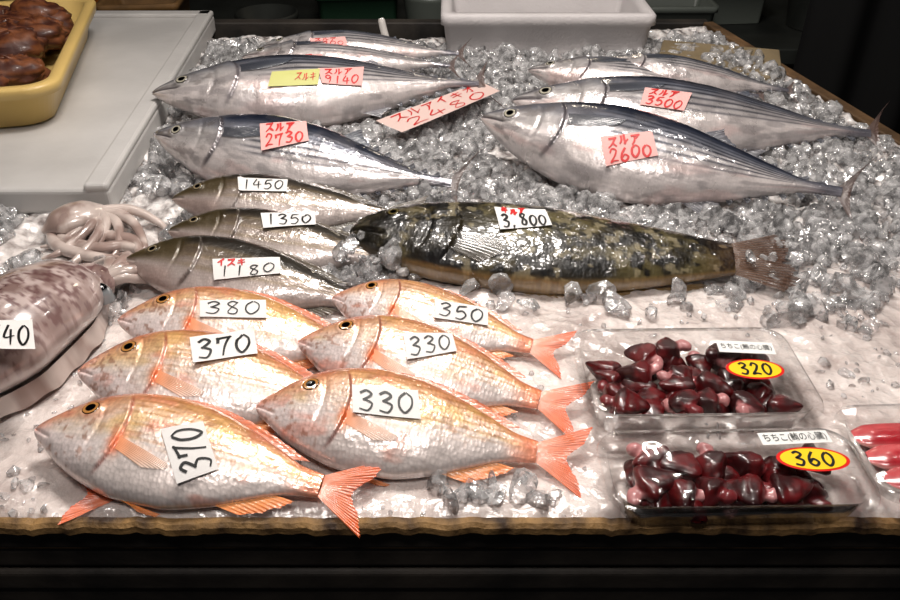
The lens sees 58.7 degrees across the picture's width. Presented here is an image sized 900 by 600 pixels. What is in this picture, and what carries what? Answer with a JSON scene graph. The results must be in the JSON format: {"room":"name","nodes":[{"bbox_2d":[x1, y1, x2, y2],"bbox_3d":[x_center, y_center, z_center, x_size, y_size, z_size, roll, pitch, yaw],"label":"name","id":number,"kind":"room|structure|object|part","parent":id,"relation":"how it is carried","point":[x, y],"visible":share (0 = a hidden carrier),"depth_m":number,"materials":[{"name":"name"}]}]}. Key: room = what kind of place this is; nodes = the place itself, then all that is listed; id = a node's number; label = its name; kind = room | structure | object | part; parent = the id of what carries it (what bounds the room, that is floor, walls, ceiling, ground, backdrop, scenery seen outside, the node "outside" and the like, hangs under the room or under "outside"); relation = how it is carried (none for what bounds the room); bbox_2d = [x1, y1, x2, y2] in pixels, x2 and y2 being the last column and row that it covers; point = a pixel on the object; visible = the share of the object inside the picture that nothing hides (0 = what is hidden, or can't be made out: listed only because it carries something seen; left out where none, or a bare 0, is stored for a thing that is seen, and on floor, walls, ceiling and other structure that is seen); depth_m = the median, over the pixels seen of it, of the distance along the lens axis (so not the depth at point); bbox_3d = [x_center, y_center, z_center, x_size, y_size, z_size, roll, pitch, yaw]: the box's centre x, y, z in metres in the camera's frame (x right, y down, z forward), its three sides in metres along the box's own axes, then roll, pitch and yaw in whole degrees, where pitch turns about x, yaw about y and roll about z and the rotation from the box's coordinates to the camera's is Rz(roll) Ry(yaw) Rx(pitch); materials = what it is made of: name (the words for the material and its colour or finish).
{"room":"food shop","nodes":[
{"label":"food shop","id":0,"kind":"room"},
{"bbox_3d":[0.000,-0.059,2.392,6.000,0.060,7.400,0,35,0],"label":"floor","id":1,"kind":"structure","parent":0,"visible":0},
{"bbox_2d":[0,0,801,64],"bbox_3d":[0.100,-0.534,2.428,2.900,0.640,0.600,0,35,0],"label":"countertop","id":2,"kind":"structure","parent":1,"relation":"on","point":[772,31],"depth_m":2.23,"materials":[{"name":"metal"}]},
{"bbox_2d":[96,0,189,10],"bbox_3d":[-0.780,-0.737,2.068,0.200,0.100,0.200,-3,35,-5],"label":"cardboard box","id":3,"kind":"object","parent":2,"relation":"on","point":[101,5],"visible":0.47,"depth_m":1.97,"materials":[{"name":"brown cardboard"}]},
{"bbox_2d":[234,3,298,18],"bbox_3d":[-0.480,-0.734,2.107,0.168,0.050,0.168,0,35,0],"label":"bowl","id":4,"kind":"object","parent":2,"relation":"on","point":[259,11],"visible":0.48,"depth_m":2.15,"materials":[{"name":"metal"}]},
{"bbox_2d":[315,0,397,18],"bbox_3d":[-0.250,-0.811,2.175,0.220,0.100,0.250,-3,35,-5],"label":"crate","id":5,"kind":"object","parent":2,"relation":"on","point":[328,9],"visible":0.66,"depth_m":2.07,"materials":[{"name":"green plastic"}]},
{"bbox_2d":[403,0,440,18],"bbox_3d":[-0.050,-0.754,2.093,0.147,0.100,0.147,0,35,0],"label":"bucket","id":6,"kind":"object","parent":2,"relation":"on","point":[414,9],"visible":0.26,"depth_m":2.03,"materials":[{"name":"grey plastic"}]},
{"bbox_2d":[645,0,718,21],"bbox_3d":[0.560,-0.733,2.071,0.220,0.090,0.160,0,35,0],"label":"tub","id":7,"kind":"object","parent":2,"relation":"on","point":[663,9],"visible":0.34,"depth_m":2.00,"materials":[{"name":"grey plastic"}]},
{"bbox_2d":[712,0,765,23],"bbox_3d":[0.740,-0.844,2.213,0.220,0.110,0.200,-3,35,-5],"label":"tub","id":8,"kind":"object","parent":2,"relation":"on","point":[730,11],"visible":0.52,"depth_m":2.15,"materials":[{"name":"grey plastic"}]},
{"bbox_2d":[0,19,899,599],"bbox_3d":[-0.150,0.123,1.353,1.900,0.822,1.295,0,35,0],"label":"display table","id":9,"kind":"object","parent":1,"relation":"on","point":[79,558],"visible":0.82,"depth_m":0.64,"materials":[{"name":"brown wood"}]},
{"bbox_2d":[58,484,114,524],"bbox_3d":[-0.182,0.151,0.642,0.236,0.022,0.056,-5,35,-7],"label":"fish fin","id":10,"kind":"object","parent":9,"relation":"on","point":[93,500],"visible":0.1,"depth_m":0.62,"materials":[{"name":"orange food"}]},
{"bbox_2d":[0,30,899,517],"bbox_3d":[-0.091,-0.178,1.076,1.558,0.070,1.168,0,35,0],"label":"crushed ice","id":11,"kind":"object","parent":9,"relation":"on","point":[415,148],"visible":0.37,"depth_m":1.01,"materials":[{"name":"clear ice"}]},
{"bbox_2d":[378,18,388,35],"bbox_3d":[-0.123,-0.505,1.503,0.026,0.048,0.014,25,42,32],"label":"marker pen","id":12,"kind":"object","parent":11,"relation":"on","point":[381,21],"visible":0.62,"depth_m":1.50,"materials":[{"name":"white plastic"}]},
{"bbox_2d":[376,84,498,131],"bbox_3d":[-0.009,-0.294,1.210,0.059,0.001,0.230,29,44,35],"label":"price sign","id":13,"kind":"object","parent":11,"relation":"on","point":[407,119],"visible":1,"depth_m":1.20,"materials":[{"name":"pink paper"}]},
{"bbox_2d":[528,56,768,101],"bbox_3d":[0.318,-0.346,1.268,0.390,0.069,0.096,5,35,7],"label":"bonito","id":14,"kind":"object","parent":11,"relation":"on","point":[582,67],"visible":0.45,"depth_m":1.25,"materials":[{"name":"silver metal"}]},
{"bbox_2d":[611,52,803,107],"bbox_3d":[0.391,-0.355,1.268,0.337,0.064,0.083,4,35,6],"label":"bonito","id":15,"kind":"object","parent":14,"relation":"on","point":[667,65],"visible":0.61,"depth_m":1.25,"materials":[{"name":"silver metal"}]},
{"bbox_2d":[659,40,782,83],"bbox_3d":[0.477,-0.416,1.423,0.208,0.030,0.160,10,36,14],"label":"wooden board","id":16,"kind":"object","parent":11,"relation":"on","point":[667,45],"visible":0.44,"depth_m":1.43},
{"bbox_2d":[0,26,899,517],"bbox_3d":[-0.145,-0.187,1.101,1.809,0.043,1.216,0,35,0],"label":"display counter surface","id":17,"kind":"object","parent":9,"relation":"on","point":[406,498],"visible":0.12,"depth_m":0.76,"materials":[{"name":"white ice"}]},
{"bbox_2d":[0,251,147,417],"bbox_3d":[-0.396,0.004,0.767,0.116,0.077,0.298,7,35,10],"label":"squid","id":18,"kind":"object","parent":17,"relation":"on","point":[61,298],"visible":0.91,"depth_m":0.73,"materials":[{"name":"food"}]},
{"bbox_2d":[0,319,34,348],"bbox_3d":[-0.366,0.028,0.665,0.036,0.001,0.062,-16,38,-21],"label":"price tag","id":19,"kind":"object","parent":18,"relation":"on","point":[14,334],"visible":1,"depth_m":0.66,"materials":[{"name":"white paper"}]},
{"bbox_2d":[40,200,166,263],"bbox_3d":[-0.408,-0.079,0.927,0.147,0.034,0.128,0,35,0],"label":"octopus","id":20,"kind":"object","parent":17,"relation":"on","point":[66,228],"visible":0.94,"depth_m":0.93,"materials":[{"name":"white food"}]},
{"bbox_2d":[0,11,215,212],"bbox_3d":[-0.729,-0.347,1.311,0.617,0.043,0.786,0,35,0],"label":"lid","id":21,"kind":"object","parent":17,"relation":"on","point":[107,116],"visible":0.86,"depth_m":1.17,"materials":[{"name":"white plastic"}]},
{"bbox_2d":[0,0,95,127],"bbox_3d":[-0.805,-0.377,1.273,0.424,0.064,0.504,-8,35,-11],"label":"tray","id":22,"kind":"object","parent":21,"relation":"on","point":[21,105],"visible":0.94,"depth_m":1.15,"materials":[{"name":"plastic"}]},
{"bbox_2d":[0,0,73,86],"bbox_3d":[-0.817,-0.387,1.268,0.405,0.094,0.455,-8,35,-11],"label":"octopus","id":23,"kind":"object","parent":22,"relation":"in","point":[29,29],"visible":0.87,"depth_m":1.28,"materials":[{"name":"brown food"}]},
{"bbox_2d":[77,330,312,433],"bbox_3d":[-0.192,0.072,0.697,0.272,0.057,0.096,6,35,9],"label":"sea bream","id":24,"kind":"object","parent":17,"relation":"on","point":[158,362],"visible":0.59,"depth_m":0.69,"materials":[{"name":"food"}]},
{"bbox_2d":[190,327,257,361],"bbox_3d":[-0.199,0.039,0.706,0.057,0.011,0.034,-13,37,-18],"label":"price tag","id":25,"kind":"object","parent":24,"relation":"on","point":[240,342],"visible":1,"depth_m":0.70,"materials":[{"name":"white paper"}]},
{"bbox_2d":[34,393,380,536],"bbox_3d":[-0.196,0.123,0.628,0.283,0.054,0.095,9,36,13],"label":"sea bream","id":26,"kind":"object","parent":17,"relation":"on","point":[114,446],"visible":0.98,"depth_m":0.62,"materials":[{"name":"food"}]},
{"bbox_2d":[161,421,217,483],"bbox_3d":[-0.200,0.115,0.614,0.032,0.018,0.047,-16,38,-22],"label":"price tag","id":27,"kind":"object","parent":26,"relation":"on","point":[188,446],"visible":1,"depth_m":0.61,"materials":[{"name":"white paper"}]},
{"bbox_2d":[118,286,330,368],"bbox_3d":[-0.186,0.030,0.763,0.269,0.055,0.090,6,35,9],"label":"sea bream","id":28,"kind":"object","parent":17,"relation":"on","point":[285,324],"visible":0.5,"depth_m":0.76,"materials":[{"name":"food"}]},
{"bbox_2d":[200,300,266,317],"bbox_3d":[-0.205,0.009,0.756,0.062,0.010,0.023,-4,35,-6],"label":"price tag","id":29,"kind":"object","parent":28,"relation":"on","point":[208,308],"visible":1,"depth_m":0.76,"materials":[{"name":"white paper"}]},
{"bbox_2d":[126,235,346,315],"bbox_3d":[-0.196,-0.023,0.834,0.306,0.061,0.083,8,35,11],"label":"fish","id":30,"kind":"object","parent":17,"relation":"on","point":[176,263],"visible":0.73,"depth_m":0.82},
{"bbox_2d":[212,257,280,279],"bbox_3d":[-0.208,-0.034,0.819,0.068,0.012,0.022,-5,35,-7],"label":"price tag","id":31,"kind":"object","parent":30,"relation":"on","point":[224,268],"visible":1,"depth_m":0.82,"materials":[{"name":"white paper"}]},
{"bbox_2d":[168,207,419,281],"bbox_3d":[-0.172,-0.063,0.894,0.299,0.059,0.080,7,35,10],"label":"fish","id":32,"kind":"object","parent":17,"relation":"on","point":[314,244],"visible":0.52,"depth_m":0.88},
{"bbox_2d":[261,211,315,227],"bbox_3d":[-0.180,-0.091,0.895,0.060,0.011,0.028,-9,36,-13],"label":"price tag","id":33,"kind":"object","parent":32,"relation":"on","point":[304,218],"visible":1,"depth_m":0.89,"materials":[{"name":"white paper"}]},
{"bbox_2d":[172,173,428,228],"bbox_3d":[-0.184,-0.116,0.970,0.309,0.060,0.081,3,35,5],"label":"fish","id":34,"kind":"object","parent":17,"relation":"on","point":[333,207],"visible":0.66,"depth_m":0.96},
{"bbox_2d":[238,176,287,190],"bbox_3d":[-0.225,-0.139,0.957,0.059,0.011,0.022,-2,35,-4],"label":"price tag","id":35,"kind":"object","parent":34,"relation":"on","point":[245,184],"visible":1,"depth_m":0.96,"materials":[{"name":"white paper"}]},
{"bbox_2d":[153,113,481,201],"bbox_3d":[-0.181,-0.177,1.028,0.436,0.092,0.104,7,35,10],"label":"bonito","id":36,"kind":"object","parent":17,"relation":"on","point":[213,146],"visible":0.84,"depth_m":1.01,"materials":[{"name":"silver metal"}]},
{"bbox_2d":[260,121,308,149],"bbox_3d":[-0.209,-0.208,1.010,0.059,0.021,0.038,-6,35,-9],"label":"price tag","id":37,"kind":"object","parent":36,"relation":"on","point":[275,134],"visible":1,"depth_m":1.01,"materials":[{"name":"pink paper"}]},
{"bbox_2d":[152,53,504,126],"bbox_3d":[-0.181,-0.328,1.239,0.538,0.097,0.134,-6,35,-9],"label":"bonito","id":38,"kind":"object","parent":17,"relation":"on","point":[240,86],"visible":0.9,"depth_m":1.19,"materials":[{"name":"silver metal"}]},
{"bbox_2d":[268,69,319,85],"bbox_3d":[-0.231,-0.329,1.185,0.078,0.016,0.025,-6,35,-9],"label":"price tag","id":39,"kind":"object","parent":38,"relation":"on","point":[305,76],"visible":1,"depth_m":1.18,"materials":[{"name":"yellow paper"}]},
{"bbox_2d":[318,67,363,85],"bbox_3d":[-0.160,-0.337,1.203,0.071,0.024,0.032,-11,36,-16],"label":"price tag","id":40,"kind":"object","parent":38,"relation":"on","point":[345,75],"visible":1,"depth_m":1.20,"materials":[{"name":"pink paper"}]},
{"bbox_2d":[242,40,463,78],"bbox_3d":[-0.161,-0.402,1.343,0.374,0.065,0.091,0,35,0],"label":"bonito","id":41,"kind":"object","parent":17,"relation":"on","point":[390,59],"visible":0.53,"depth_m":1.32,"materials":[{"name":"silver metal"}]},
{"bbox_2d":[310,36,347,45],"bbox_3d":[-0.200,-0.427,1.325,0.063,0.014,0.015,-2,35,-3],"label":"price tag","id":42,"kind":"object","parent":41,"relation":"on","point":[332,40],"visible":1,"depth_m":1.32,"materials":[{"name":"pink paper"}]},
{"bbox_2d":[262,30,472,68],"bbox_3d":[-0.139,-0.426,1.359,0.358,0.062,0.088,-1,35,-1],"label":"bonito","id":43,"kind":"object","parent":41,"relation":"on","point":[355,38],"visible":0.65,"depth_m":1.34,"materials":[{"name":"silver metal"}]},
{"bbox_2d":[256,368,592,497],"bbox_3d":[-0.025,0.103,0.653,0.275,0.056,0.094,8,35,11],"label":"sea bream","id":44,"kind":"object","parent":17,"relation":"on","point":[457,436],"visible":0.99,"depth_m":0.64,"materials":[{"name":"food"}]},
{"bbox_2d":[352,384,420,418],"bbox_3d":[-0.052,0.082,0.646,0.058,0.013,0.026,1,35,1],"label":"price tag","id":45,"kind":"object","parent":44,"relation":"on","point":[395,402],"visible":1,"depth_m":0.65,"materials":[{"name":"white paper"}]},
{"bbox_2d":[298,315,593,433],"bbox_3d":[-0.011,0.062,0.714,0.268,0.055,0.090,12,36,17],"label":"sea bream","id":46,"kind":"object","parent":17,"relation":"on","point":[367,341],"visible":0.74,"depth_m":0.70,"materials":[{"name":"food"}]},
{"bbox_2d":[403,333,456,358],"bbox_3d":[-0.018,0.039,0.711,0.045,0.008,0.029,-5,35,-8],"label":"price tag","id":47,"kind":"object","parent":46,"relation":"on","point":[417,345],"visible":1,"depth_m":0.71,"materials":[{"name":"white paper"}]},
{"bbox_2d":[332,279,577,379],"bbox_3d":[-0.003,0.022,0.775,0.241,0.048,0.080,13,37,18],"label":"sea bream","id":48,"kind":"object","parent":17,"relation":"on","point":[410,299],"visible":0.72,"depth_m":0.77,"materials":[{"name":"food"}]},
{"bbox_2d":[434,299,487,324],"bbox_3d":[0.011,0.011,0.768,0.052,0.014,0.022,1,35,2],"label":"price tag","id":49,"kind":"object","parent":48,"relation":"on","point":[448,310],"visible":1,"depth_m":0.77,"materials":[{"name":"white paper"}]},
{"bbox_2d":[350,202,800,297],"bbox_3d":[0.132,-0.059,0.886,0.494,0.071,0.124,4,35,5],"label":"fish","id":50,"kind":"object","parent":17,"relation":"on","point":[456,243],"visible":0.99,"depth_m":0.86},
{"bbox_2d":[494,207,551,228],"bbox_3d":[0.080,-0.092,0.880,0.057,0.007,0.040,-4,35,-6],"label":"price tag","id":51,"kind":"object","parent":50,"relation":"on","point":[508,218],"visible":1,"depth_m":0.88,"materials":[{"name":"white paper"}]},
{"bbox_2d":[481,102,879,240],"bbox_3d":[0.271,-0.179,1.022,0.502,0.100,0.123,13,37,18],"label":"bonito","id":52,"kind":"object","parent":17,"relation":"on","point":[692,167],"visible":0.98,"depth_m":1.00,"materials":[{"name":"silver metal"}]},
{"bbox_2d":[600,131,657,165],"bbox_3d":[0.222,-0.189,0.995,0.069,0.035,0.031,1,35,2],"label":"price tag","id":53,"kind":"object","parent":52,"relation":"on","point":[619,148],"visible":1,"depth_m":0.99,"materials":[{"name":"pink paper"}]},
{"bbox_2d":[573,327,823,432],"bbox_3d":[0.212,0.073,0.710,0.201,0.034,0.125,-1,35,-1],"label":"plastic tray","id":54,"kind":"object","parent":17,"relation":"on","point":[610,422],"visible":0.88,"depth_m":0.67,"materials":[{"name":"clear plastic"}]},
{"bbox_2d":[585,337,802,414],"bbox_3d":[0.210,0.074,0.711,0.172,0.028,0.105,-1,35,-1],"label":"hearts","id":55,"kind":"object","parent":54,"relation":"in","point":[691,388],"visible":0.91,"depth_m":0.70,"materials":[{"name":"red food"}]},
{"bbox_2d":[716,340,775,353],"bbox_3d":[0.266,0.042,0.719,0.050,0.001,0.017,2,35,3],"label":"product label","id":56,"kind":"object","parent":54,"relation":"on","point":[723,346],"visible":1,"depth_m":0.72,"materials":[{"name":"white paper"}]},
{"bbox_2d":[726,359,783,378],"bbox_3d":[0.264,0.060,0.693,0.050,0.001,0.027,1,35,1],"label":"price sticker","id":57,"kind":"object","parent":54,"relation":"on","point":[746,368],"visible":1,"depth_m":0.69,"materials":[{"name":"yellow paper"}]},
{"bbox_2d":[512,76,888,156],"bbox_3d":[0.355,-0.255,1.131,0.537,0.098,0.133,5,35,7],"label":"bonito","id":58,"kind":"object","parent":17,"relation":"on","point":[755,125],"visible":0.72,"depth_m":1.10,"materials":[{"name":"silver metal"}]},
{"bbox_2d":[640,87,691,110],"bbox_3d":[0.296,-0.275,1.096,0.069,0.019,0.030,6,35,8],"label":"price tag","id":59,"kind":"object","parent":58,"relation":"on","point":[678,100],"visible":1,"depth_m":1.10,"materials":[{"name":"pink paper"}]},
{"bbox_2d":[604,428,880,524],"bbox_3d":[0.216,0.139,0.615,0.202,0.034,0.087,-1,35,-1],"label":"plastic tray","id":60,"kind":"object","parent":17,"relation":"on","point":[829,512],"visible":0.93,"depth_m":0.59,"materials":[{"name":"clear plastic"}]},
{"bbox_2d":[623,442,831,523],"bbox_3d":[0.214,0.140,0.616,0.163,0.028,0.066,-1,35,-1],"label":"hearts","id":61,"kind":"object","parent":60,"relation":"in","point":[658,476],"visible":0.89,"depth_m":0.60,"materials":[{"name":"red food"}]},
{"bbox_2d":[757,430,831,444],"bbox_3d":[0.269,0.107,0.625,0.055,0.001,0.013,-2,35,-3],"label":"product label","id":62,"kind":"object","parent":60,"relation":"on","point":[816,436],"visible":1,"depth_m":0.62,"materials":[{"name":"white paper"}]},
{"bbox_2d":[776,447,849,470],"bbox_3d":[0.275,0.120,0.606,0.055,0.001,0.025,1,35,1],"label":"price sticker","id":63,"kind":"object","parent":60,"relation":"on","point":[802,458],"visible":1,"depth_m":0.60,"materials":[{"name":"yellow paper"}]},
{"bbox_2d":[838,404,899,503],"bbox_3d":[0.384,0.125,0.639,0.130,0.028,0.104,-1,35,-2],"label":"plastic tray","id":64,"kind":"object","parent":17,"relation":"on","point":[887,491],"visible":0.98,"depth_m":0.63,"materials":[{"name":"clear plastic"}]},
{"bbox_2d":[851,423,899,488],"bbox_3d":[0.381,0.141,0.621,0.095,0.015,0.129,0,35,0],"label":"fish fillet","id":65,"kind":"object","parent":17,"relation":"on","point":[883,439],"visible":0.97,"depth_m":0.65,"materials":[{"name":"red food"}]},
{"bbox_3d":[-0.285,-0.540,1.663,1.630,0.080,0.030,0,35,0],"label":"rail","id":66,"kind":"part","parent":9,"relation":"part of","materials":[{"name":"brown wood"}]},
{"bbox_2d":[441,0,655,57],"bbox_3d":[0.181,-0.551,1.572,0.395,0.082,0.240,0,35,0],"label":"styrofoam box","id":67,"kind":"object","parent":9,"relation":"on","point":[566,25],"visible":0.98,"depth_m":1.48,"materials":[{"name":"white plastic"}]},
{"bbox_3d":[0.651,-0.175,1.134,0.022,0.082,1.285,-6,35,-9],"label":"rail","id":68,"kind":"part","parent":9,"relation":"part of","materials":[{"name":"brown wood"}]},
{"bbox_2d":[793,0,899,133],"bbox_3d":[1.380,-1.165,1.565,1.040,2.700,0.060,0,35,0],"label":"curtain","id":69,"kind":"object","parent":1,"relation":"on","point":[850,49],"visible":0.2,"depth_m":1.96,"materials":[{"name":"black fabric"}]}
]}

